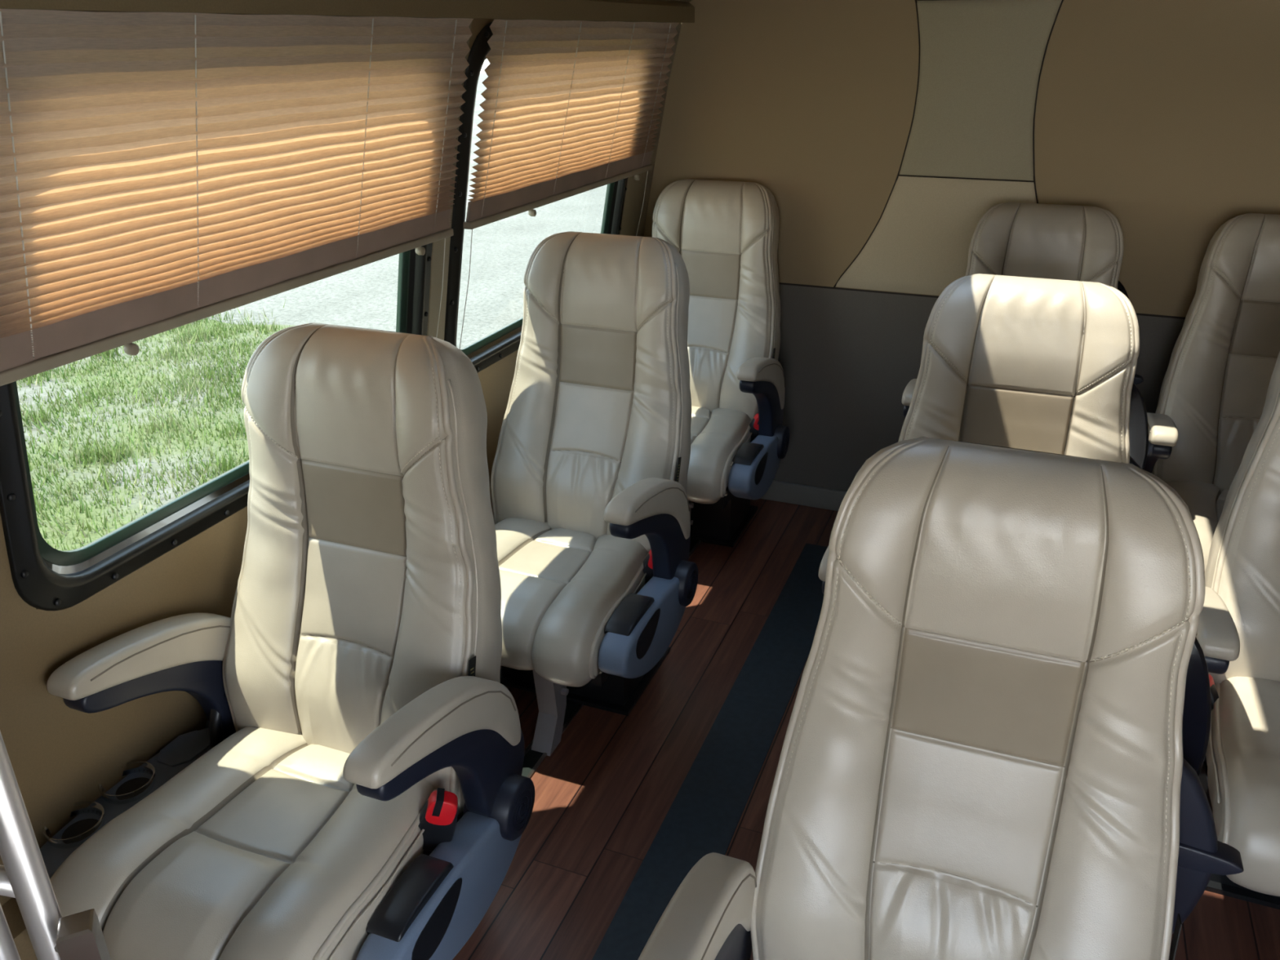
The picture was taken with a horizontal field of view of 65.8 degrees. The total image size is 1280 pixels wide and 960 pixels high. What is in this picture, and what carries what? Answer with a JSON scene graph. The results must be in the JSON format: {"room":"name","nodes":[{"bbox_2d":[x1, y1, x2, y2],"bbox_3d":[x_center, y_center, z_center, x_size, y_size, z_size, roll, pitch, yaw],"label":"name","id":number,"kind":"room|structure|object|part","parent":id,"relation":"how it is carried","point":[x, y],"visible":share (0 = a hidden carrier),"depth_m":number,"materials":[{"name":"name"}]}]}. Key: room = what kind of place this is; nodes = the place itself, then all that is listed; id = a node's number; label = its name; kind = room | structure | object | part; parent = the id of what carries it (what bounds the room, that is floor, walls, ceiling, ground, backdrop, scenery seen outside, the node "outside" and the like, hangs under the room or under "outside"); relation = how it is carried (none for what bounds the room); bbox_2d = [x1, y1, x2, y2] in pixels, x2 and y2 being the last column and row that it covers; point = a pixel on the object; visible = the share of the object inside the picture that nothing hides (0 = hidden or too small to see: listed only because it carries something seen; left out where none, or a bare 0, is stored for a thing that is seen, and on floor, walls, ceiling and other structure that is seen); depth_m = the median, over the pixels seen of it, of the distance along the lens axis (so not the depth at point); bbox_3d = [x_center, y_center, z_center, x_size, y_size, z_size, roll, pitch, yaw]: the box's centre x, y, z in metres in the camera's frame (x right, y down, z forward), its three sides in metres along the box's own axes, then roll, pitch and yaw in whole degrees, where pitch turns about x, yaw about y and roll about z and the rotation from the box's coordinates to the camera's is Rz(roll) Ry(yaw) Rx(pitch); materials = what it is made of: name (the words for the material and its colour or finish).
{"room":"vehicle interior","nodes":[
{"label":"vehicle interior","id":0,"kind":"room"},
{"bbox_2d":[0,10,681,906],"bbox_3d":[-0.889,0.194,1.506,0.250,1.645,4.946,9,26,20],"label":"wall","id":1,"kind":"structure","parent":0,"point":[59,754],"depth_m":1.68,"materials":[{"name":"beige plastic"}]},
{"bbox_2d":[0,242,432,610],"bbox_3d":[-0.673,-0.354,1.764,0.202,0.850,1.095,9,26,20],"label":"window","id":2,"kind":"structure","parent":1,"relation":"in","point":[113,460],"depth_m":1.65,"materials":[{"name":"clear glass"}]},
{"bbox_2d":[0,8,475,386],"bbox_3d":[-0.622,-0.509,1.624,0.119,0.476,1.253,9,26,20],"label":"blind","id":3,"kind":"object","parent":2,"relation":"attached to","point":[161,171],"visible":0.97,"depth_m":1.50,"materials":[{"name":"fabric"}]},
{"bbox_3d":[-0.780,-0.351,1.242,0.099,0.428,0.002,9,26,20],"label":"lift cord","id":4,"kind":"part","parent":3,"relation":"part of","materials":[{"name":"beige fabric"}]},
{"bbox_3d":[-0.768,-0.199,1.490,0.020,0.022,0.018,9,26,20],"label":"pull knob","id":5,"kind":"part","parent":3,"relation":"part of","materials":[{"name":"beige plastic"}]},
{"bbox_3d":[-0.670,-0.467,1.496,0.099,0.428,0.002,9,26,20],"label":"lift cord","id":6,"kind":"part","parent":3,"relation":"part of","materials":[{"name":"beige fabric"}]},
{"bbox_3d":[-0.665,-0.326,1.727,0.024,0.017,1.253,9,26,20],"label":"rail","id":7,"kind":"part","parent":3,"relation":"part of","materials":[{"name":"beige plastic"}]},
{"bbox_3d":[-0.580,-0.716,1.512,0.028,0.008,1.245,9,26,20],"label":"head rail","id":8,"kind":"part","parent":3,"relation":"part of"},
{"bbox_3d":[-0.516,-0.628,1.852,0.099,0.428,0.002,9,26,20],"label":"lift cord","id":9,"kind":"part","parent":3,"relation":"part of","materials":[{"name":"beige fabric"}]},
{"bbox_3d":[-0.479,-0.501,2.155,0.020,0.022,0.018,9,26,20],"label":"pull knob","id":10,"kind":"part","parent":3,"relation":"part of","materials":[{"name":"beige plastic"}]},
{"bbox_2d":[435,238,445,337],"bbox_3d":[-0.480,-0.386,2.330,0.089,0.381,0.002,9,26,20],"label":"cord","id":11,"kind":"object","parent":3,"relation":"hanging from","point":[445,238],"visible":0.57,"depth_m":2.29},
{"bbox_3d":[-0.413,-0.736,2.089,0.099,0.428,0.002,9,26,20],"label":"lift cord","id":12,"kind":"part","parent":3,"relation":"part of","materials":[{"name":"beige fabric"}]},
{"bbox_2d":[1,504,494,959],"bbox_3d":[-0.937,0.783,1.794,0.110,0.335,4.946,9,26,20],"label":"trim","id":13,"kind":"structure","parent":1,"relation":"attached to","point":[12,913],"depth_m":1.56,"materials":[{"name":"beige plastic"}]},
{"bbox_2d":[40,728,211,878],"bbox_3d":[-0.905,0.575,1.747,0.113,0.084,0.410,9,26,20],"label":"tray","id":14,"kind":"object","parent":13,"relation":"on","point":[141,781],"visible":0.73,"depth_m":1.74,"materials":[{"name":"black plastic"}]},
{"bbox_2d":[42,760,155,848],"bbox_3d":[-0.928,0.558,1.708,0.092,0.022,0.202,9,26,20],"label":"cup holder","id":15,"kind":"object","parent":14,"relation":"on","point":[140,783],"depth_m":1.71,"materials":[{"name":"black plastic"}]},
{"bbox_3d":[-0.851,0.502,1.853,0.075,0.004,0.095,9,26,20],"label":"lid panel","id":16,"kind":"part","parent":14,"relation":"part of","materials":[{"name":"black plastic"}]},
{"bbox_2d":[0,0,694,22],"bbox_3d":[-0.764,-0.564,1.107,0.067,0.065,4.946,9,26,20],"label":"trim","id":17,"kind":"structure","parent":1,"relation":"attached to","point":[642,11],"depth_m":1.84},
{"bbox_2d":[426,22,471,340],"bbox_3d":[-0.441,-0.584,2.256,0.160,0.842,0.081,9,26,20],"label":"trim","id":18,"kind":"structure","parent":1,"relation":"attached to","point":[437,247],"depth_m":2.32,"materials":[{"name":"plastic"}]},
{"bbox_2d":[444,22,627,373],"bbox_3d":[-0.241,-0.806,2.759,0.202,0.850,1.085,9,26,20],"label":"window","id":19,"kind":"structure","parent":1,"relation":"in","point":[501,251],"depth_m":2.63,"materials":[{"name":"clear glass"}]},
{"bbox_3d":[-0.256,-0.808,2.764,0.134,0.730,0.965,9,26,20],"label":"glass","id":20,"kind":"part","parent":19,"relation":"part of","materials":[{"name":"clear glass"}]},
{"bbox_2d":[463,18,679,229],"bbox_3d":[-0.143,-1.010,2.726,0.119,0.476,1.191,9,26,20],"label":"blind","id":21,"kind":"object","parent":19,"relation":"attached to","point":[571,108],"visible":0.99,"depth_m":2.58,"materials":[{"name":"fabric"}]},
{"bbox_2d":[459,229,472,349],"bbox_3d":[-0.436,-0.432,2.432,0.089,0.381,0.002,9,26,20],"label":"cord","id":22,"kind":"object","parent":21,"relation":"hanging from","point":[472,229],"visible":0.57,"depth_m":2.41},
{"bbox_3d":[-0.336,-0.817,2.267,0.099,0.428,0.002,9,26,20],"label":"lift cord","id":23,"kind":"part","parent":21,"relation":"part of","materials":[{"name":"beige fabric"}]},
{"bbox_3d":[-0.284,-0.705,2.604,0.020,0.022,0.018,9,26,20],"label":"pull knob","id":24,"kind":"part","parent":21,"relation":"part of","materials":[{"name":"beige plastic"}]},
{"bbox_3d":[-0.187,-0.826,2.828,0.024,0.017,1.191,9,26,20],"label":"rail","id":25,"kind":"part","parent":21,"relation":"part of","materials":[{"name":"beige plastic"}]},
{"bbox_3d":[-0.192,-0.967,2.597,0.099,0.428,0.002,9,26,20],"label":"lift cord","id":26,"kind":"part","parent":21,"relation":"part of","materials":[{"name":"beige fabric"}]},
{"bbox_3d":[-0.101,-1.216,2.614,0.028,0.008,1.183,9,26,20],"label":"head rail","id":27,"kind":"part","parent":21,"relation":"part of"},
{"bbox_3d":[-0.060,-1.105,2.902,0.099,0.428,0.002,9,26,20],"label":"lift cord","id":28,"kind":"part","parent":21,"relation":"part of","materials":[{"name":"beige fabric"}]},
{"bbox_3d":[-0.010,-0.992,3.235,0.020,0.022,0.018,9,26,20],"label":"pull knob","id":29,"kind":"part","parent":21,"relation":"part of","materials":[{"name":"beige plastic"}]},
{"bbox_2d":[635,170,648,235],"bbox_3d":[-0.013,-0.874,3.406,0.089,0.381,0.002,9,26,20],"label":"cord","id":30,"kind":"object","parent":21,"relation":"hanging from","point":[647,171],"visible":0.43,"depth_m":3.37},
{"bbox_3d":[0.051,-1.220,3.156,0.099,0.428,0.002,9,26,20],"label":"lift cord","id":31,"kind":"part","parent":21,"relation":"part of","materials":[{"name":"beige fabric"}]},
{"bbox_2d":[619,23,681,236],"bbox_3d":[-0.006,-0.878,3.411,0.215,1.262,0.242,9,26,20],"label":"trim","id":32,"kind":"structure","parent":1,"relation":"attached to","point":[634,195],"depth_m":3.36,"materials":[{"name":"plastic"}]},
{"bbox_2d":[664,0,691,2],"bbox_3d":[0.200,-0.542,0.698,2.064,0.250,4.946,9,26,20],"label":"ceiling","id":33,"kind":"structure","parent":0,"point":[686,1],"depth_m":3.11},
{"bbox_2d":[452,498,1279,959],"bbox_3d":[0.212,1.124,1.479,2.580,0.030,4.996,9,26,20],"label":"floor","id":34,"kind":"structure","parent":0,"point":[605,793],"depth_m":2.34,"materials":[{"name":"brown wood"}]},
{"bbox_2d":[0,731,111,959],"bbox_3d":[-0.575,0.497,0.868,0.354,1.620,0.054,6,25,13],"label":"guard rail","id":35,"kind":"object","parent":34,"relation":"on","point":[24,875],"visible":1,"depth_m":0.73,"materials":[{"name":"metal"}]},
{"bbox_3d":[-0.422,0.793,0.949,0.025,1.013,0.025,-10,26,-21],"label":"square post","id":36,"kind":"part","parent":35,"relation":"part of","materials":[{"name":"metal"}]},
{"bbox_2d":[46,322,534,959],"bbox_3d":[-0.572,0.396,1.643,0.667,1.163,0.760,9,26,19],"label":"seat","id":37,"kind":"object","parent":34,"relation":"on","point":[361,792],"visible":0.98,"depth_m":1.65,"materials":[{"name":"beige leather"}]},
{"bbox_3d":[-0.817,0.406,1.787,0.048,0.329,0.409,9,26,19],"label":"armrest","id":38,"kind":"part","parent":37,"relation":"part of","materials":[{"name":"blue plastic"}]},
{"bbox_2d":[50,726,462,959],"bbox_3d":[-0.611,0.615,1.629,0.492,0.184,0.540,9,26,19],"label":"seat cushion","id":39,"kind":"object","parent":37,"relation":"on","point":[261,847],"depth_m":1.53,"materials":[{"name":"beige leather"}]},
{"bbox_3d":[-0.491,0.150,1.762,0.509,0.831,0.205,9,13,19],"label":"backrest","id":40,"kind":"part","parent":37,"relation":"part of","materials":[{"name":"beige leather"}]},
{"bbox_3d":[-0.304,0.487,1.607,0.048,0.329,0.409,9,26,19],"label":"armrest","id":41,"kind":"part","parent":37,"relation":"part of","materials":[{"name":"blue plastic"}]},
{"bbox_2d":[490,231,697,755],"bbox_3d":[-0.155,0.045,2.422,0.587,1.157,0.804,9,26,20],"label":"seat","id":42,"kind":"object","parent":34,"relation":"on","point":[588,477],"visible":0.87,"depth_m":2.44,"materials":[{"name":"beige leather"}]},
{"bbox_3d":[-0.223,0.514,2.426,0.052,0.300,0.120,9,26,20],"label":"leg","id":43,"kind":"part","parent":42,"relation":"part of","materials":[{"name":"paint"}]},
{"bbox_2d":[494,517,647,686],"bbox_3d":[-0.239,0.264,2.402,0.492,0.184,0.540,9,26,20],"label":"seat cushion","id":44,"kind":"object","parent":42,"relation":"on","point":[566,583],"depth_m":2.25,"materials":[{"name":"beige leather"}]},
{"bbox_3d":[-0.109,-0.204,2.554,0.509,0.842,0.205,9,9,20],"label":"backrest","id":45,"kind":"part","parent":42,"relation":"part of","materials":[{"name":"beige leather"}]},
{"bbox_3d":[0.031,0.160,2.286,0.048,0.329,0.409,9,26,20],"label":"armrest","id":46,"kind":"part","parent":42,"relation":"part of","materials":[{"name":"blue plastic"}]},
{"bbox_2d":[591,542,827,959],"bbox_3d":[-0.129,1.046,1.612,0.158,0.004,4.230,9,26,20],"label":"mat","id":47,"kind":"object","parent":34,"relation":"on","point":[703,819],"visible":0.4,"depth_m":2.39,"materials":[{"name":"rubber"}]},
{"bbox_2d":[652,178,789,547],"bbox_3d":[0.189,-0.334,3.242,0.589,1.169,0.764,9,26,20],"label":"seat","id":48,"kind":"object","parent":34,"relation":"on","point":[725,233],"visible":0.64,"depth_m":3.26,"materials":[{"name":"beige leather"}]},
{"bbox_3d":[0.235,-0.585,3.373,0.509,0.839,0.205,9,13,20],"label":"backrest","id":49,"kind":"part","parent":48,"relation":"part of","materials":[{"name":"beige leather"}]},
{"bbox_2d":[686,405,751,503],"bbox_3d":[0.112,-0.117,3.241,0.492,0.184,0.540,9,26,20],"label":"seat cushion","id":50,"kind":"object","parent":48,"relation":"on","point":[720,435],"depth_m":3.02,"materials":[{"name":"beige leather"}]},
{"bbox_3d":[0.388,-0.221,3.140,0.048,0.329,0.409,9,26,20],"label":"armrest","id":51,"kind":"part","parent":48,"relation":"part of","materials":[{"name":"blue plastic"}]},
{"bbox_2d":[637,436,1244,959],"bbox_3d":[0.343,0.615,1.156,0.664,1.163,0.763,9,26,19],"label":"seat","id":52,"kind":"object","parent":34,"relation":"on","point":[995,744],"visible":1,"depth_m":1.20,"materials":[{"name":"beige leather"}]},
{"bbox_3d":[0.070,0.638,1.219,0.048,0.329,0.409,9,26,19],"label":"armrest","id":53,"kind":"part","parent":52,"relation":"part of","materials":[{"name":"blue plastic"}]},
{"bbox_2d":[1177,637,1244,875],"bbox_3d":[0.624,0.350,1.280,0.299,0.404,0.139,9,26,20],"label":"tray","id":54,"kind":"object","parent":52,"relation":"on","point":[1200,851],"depth_m":1.23,"materials":[{"name":"black plastic"}]},
{"bbox_2d":[818,273,1148,593],"bbox_3d":[0.708,0.232,2.012,0.664,1.153,0.790,9,26,19],"label":"seat","id":55,"kind":"object","parent":34,"relation":"on","point":[1043,365],"visible":0.26,"depth_m":2.04,"materials":[{"name":"beige leather"}]},
{"bbox_3d":[0.430,0.257,2.059,0.048,0.329,0.409,9,26,19],"label":"armrest","id":56,"kind":"part","parent":55,"relation":"part of","materials":[{"name":"blue plastic"}]},
{"bbox_3d":[0.790,-0.013,2.131,0.509,0.831,0.205,9,10,19],"label":"backrest","id":57,"kind":"part","parent":55,"relation":"part of","materials":[{"name":"beige leather"}]},
{"bbox_2d":[1129,382,1148,470],"bbox_3d":[0.986,-0.034,2.134,0.300,0.400,0.156,9,26,20],"label":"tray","id":58,"kind":"object","parent":55,"relation":"on","point":[1139,425],"depth_m":2.10,"materials":[{"name":"black plastic"}]},
{"bbox_2d":[901,202,1143,417],"bbox_3d":[1.083,-0.153,2.850,0.664,1.160,0.770,9,26,19],"label":"seat","id":59,"kind":"object","parent":34,"relation":"on","point":[1082,243],"visible":0.12,"depth_m":2.85,"materials":[{"name":"beige leather"}]},
{"bbox_3d":[0.808,-0.129,2.908,0.048,0.329,0.409,9,26,19],"label":"armrest","id":60,"kind":"part","parent":59,"relation":"part of","materials":[{"name":"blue plastic"}]},
{"bbox_3d":[1.166,-0.398,2.969,0.509,0.831,0.205,9,12,19],"label":"backrest","id":61,"kind":"part","parent":59,"relation":"part of","materials":[{"name":"beige leather"}]},
{"bbox_2d":[1144,213,1279,571],"bbox_3d":[1.622,-0.065,2.650,0.596,1.165,0.781,9,26,20],"label":"seat","id":62,"kind":"object","parent":34,"relation":"on","point":[1215,385],"visible":0.38,"depth_m":2.73,"materials":[{"name":"beige leather"}]},
{"bbox_3d":[1.376,-0.017,2.702,0.048,0.329,0.409,9,26,20],"label":"armrest","id":63,"kind":"part","parent":62,"relation":"part of","materials":[{"name":"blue plastic"}]},
{"bbox_2d":[1168,480,1229,571],"bbox_3d":[1.618,0.165,2.614,0.492,0.184,0.540,9,26,20],"label":"seat cushion","id":64,"kind":"object","parent":62,"relation":"on","point":[1205,500],"depth_m":2.66,"materials":[{"name":"beige leather"}]},
{"bbox_2d":[1195,351,1279,909],"bbox_3d":[1.272,0.323,1.805,0.618,1.156,0.780,9,26,20],"label":"seat","id":65,"kind":"object","parent":34,"relation":"on","point":[1237,634],"visible":0.77,"depth_m":1.90,"materials":[{"name":"beige leather"}]},
{"bbox_3d":[1.015,0.358,1.857,0.048,0.329,0.409,9,26,20],"label":"armrest","id":66,"kind":"part","parent":65,"relation":"part of","materials":[{"name":"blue plastic"}]},
{"bbox_3d":[1.405,0.086,1.905,0.509,0.831,0.205,9,11,20],"label":"backrest","id":67,"kind":"part","parent":65,"relation":"part of","materials":[{"name":"beige leather"}]},
{"bbox_2d":[1205,676,1279,896],"bbox_3d":[1.278,0.551,1.764,0.492,0.184,0.540,9,26,20],"label":"seat cushion","id":68,"kind":"object","parent":65,"relation":"on","point":[1242,755],"depth_m":1.70,"materials":[{"name":"beige leather"}]},
{"bbox_2d":[643,0,1279,491],"bbox_3d":[1.119,-0.751,3.153,2.580,2.000,0.051,9,26,20],"label":"wall","id":69,"kind":"structure","parent":0,"point":[1162,117],"depth_m":3.09,"materials":[{"name":"brown fabric"}]},
{"bbox_2d":[760,480,846,511],"bbox_3d":[1.103,0.137,3.522,2.450,0.079,0.022,9,26,20],"label":"baseboard","id":70,"kind":"structure","parent":69,"relation":"attached to","point":[780,491],"depth_m":3.69,"materials":[{"name":"beige plastic"}]},
{"bbox_2d":[835,176,1036,295],"bbox_3d":[1.011,-0.768,3.159,0.756,0.371,0.009,9,26,20],"label":"wall panel","id":71,"kind":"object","parent":69,"relation":"attached to","point":[920,242],"depth_m":3.18,"materials":[{"name":"beige fabric"}]},
{"bbox_2d":[833,0,1063,287],"bbox_3d":[1.012,-1.119,3.002,0.762,1.147,0.005,9,26,20],"label":"trim","id":72,"kind":"structure","parent":69,"relation":"attached to","point":[1062,1],"depth_m":3.03,"materials":[{"name":"beige plastic"}]},
{"bbox_2d":[899,0,1062,180],"bbox_3d":[1.010,-1.168,2.977,0.409,0.499,0.009,9,26,20],"label":"wall panel","id":73,"kind":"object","parent":69,"relation":"attached to","point":[980,60],"depth_m":2.97,"materials":[{"name":"fabric"}]}
]}

